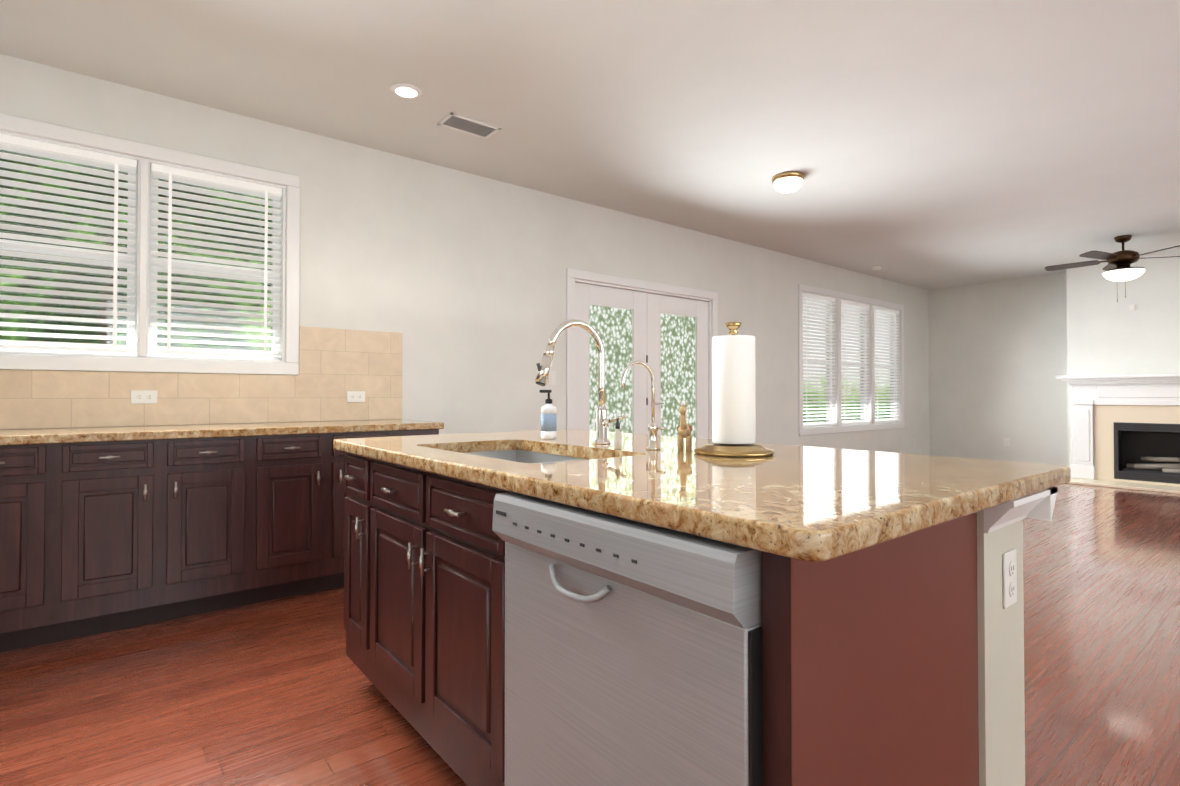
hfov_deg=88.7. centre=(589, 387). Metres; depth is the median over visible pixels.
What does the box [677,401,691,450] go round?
figurine
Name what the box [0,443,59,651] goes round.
base cabinet
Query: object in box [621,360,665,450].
faucet
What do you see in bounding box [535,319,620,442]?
faucet
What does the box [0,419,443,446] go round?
countertop
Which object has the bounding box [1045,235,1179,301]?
ceiling fan
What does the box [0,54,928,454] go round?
wall
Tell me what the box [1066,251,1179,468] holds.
wall
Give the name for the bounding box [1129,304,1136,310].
light switch
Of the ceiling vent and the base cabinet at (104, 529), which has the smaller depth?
the base cabinet at (104, 529)
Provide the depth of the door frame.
5.63 m
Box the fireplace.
[1056,373,1179,493]
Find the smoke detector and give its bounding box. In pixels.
[872,266,882,269]
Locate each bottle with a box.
[539,390,556,438]
[613,418,621,448]
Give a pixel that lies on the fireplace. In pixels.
(1136, 427)
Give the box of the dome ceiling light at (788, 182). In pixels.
[772,171,804,192]
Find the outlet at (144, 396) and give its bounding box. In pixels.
[131,390,157,403]
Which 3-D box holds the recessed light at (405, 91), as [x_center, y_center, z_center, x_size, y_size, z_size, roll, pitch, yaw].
[-1.002,-1.611,3.288,0.170,0.009,0.170,1,-1,-39]
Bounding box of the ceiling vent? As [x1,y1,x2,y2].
[437,112,500,138]
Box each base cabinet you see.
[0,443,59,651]
[56,435,255,641]
[256,431,395,602]
[396,431,438,435]
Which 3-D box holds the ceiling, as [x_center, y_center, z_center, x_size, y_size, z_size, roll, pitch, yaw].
[2.363,-1.682,2.005,14.430,0.100,8.300,1,-1,-39]
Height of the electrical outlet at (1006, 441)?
0.116 m
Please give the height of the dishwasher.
0.866 m
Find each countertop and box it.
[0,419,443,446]
[333,429,1070,554]
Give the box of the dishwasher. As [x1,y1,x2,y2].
[492,492,762,785]
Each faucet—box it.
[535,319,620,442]
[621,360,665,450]
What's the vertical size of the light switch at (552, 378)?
0.116 m
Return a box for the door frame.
[566,268,717,438]
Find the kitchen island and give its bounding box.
[333,447,1068,785]
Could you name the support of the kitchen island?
on the floor
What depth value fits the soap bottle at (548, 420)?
2.29 m
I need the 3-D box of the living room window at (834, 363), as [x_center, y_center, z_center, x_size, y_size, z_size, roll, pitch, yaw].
[3.532,-0.318,8.149,2.770,1.820,0.169,1,-1,-39]
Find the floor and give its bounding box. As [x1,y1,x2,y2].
[0,483,1179,785]
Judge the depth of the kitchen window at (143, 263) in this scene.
3.29 m
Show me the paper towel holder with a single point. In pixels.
(733, 400)
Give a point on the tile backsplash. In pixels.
(335, 365)
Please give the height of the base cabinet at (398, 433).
0.875 m
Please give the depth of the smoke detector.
7.75 m
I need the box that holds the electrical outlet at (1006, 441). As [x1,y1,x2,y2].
[1004,438,1009,445]
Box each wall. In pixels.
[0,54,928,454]
[928,273,1067,465]
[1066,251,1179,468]
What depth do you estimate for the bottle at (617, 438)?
1.87 m
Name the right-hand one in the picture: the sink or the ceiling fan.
the ceiling fan
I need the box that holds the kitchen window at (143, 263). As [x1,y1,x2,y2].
[0,113,299,374]
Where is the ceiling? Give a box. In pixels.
[0,0,1179,289]
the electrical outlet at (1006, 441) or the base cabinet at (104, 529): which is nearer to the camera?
the base cabinet at (104, 529)
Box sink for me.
[453,447,596,462]
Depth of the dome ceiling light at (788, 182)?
4.52 m
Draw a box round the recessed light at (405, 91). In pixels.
[390,83,421,99]
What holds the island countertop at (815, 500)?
on the kitchen island
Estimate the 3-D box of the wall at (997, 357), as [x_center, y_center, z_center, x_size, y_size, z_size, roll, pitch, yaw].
[7.971,-0.205,6.406,0.150,2.740,8.150,1,-1,-39]
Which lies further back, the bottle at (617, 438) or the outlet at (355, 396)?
the outlet at (355, 396)
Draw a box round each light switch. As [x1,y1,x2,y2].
[548,371,555,384]
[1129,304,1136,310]
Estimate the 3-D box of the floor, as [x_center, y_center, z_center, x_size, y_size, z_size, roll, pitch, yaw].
[2.363,1.158,1.969,14.430,0.100,8.300,1,-1,-39]
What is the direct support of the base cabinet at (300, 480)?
on the floor
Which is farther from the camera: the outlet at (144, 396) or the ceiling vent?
the ceiling vent
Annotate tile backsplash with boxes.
[0,326,401,429]
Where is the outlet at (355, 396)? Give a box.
[347,391,364,401]
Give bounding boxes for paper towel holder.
[694,322,774,456]
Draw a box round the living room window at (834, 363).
[798,284,904,435]

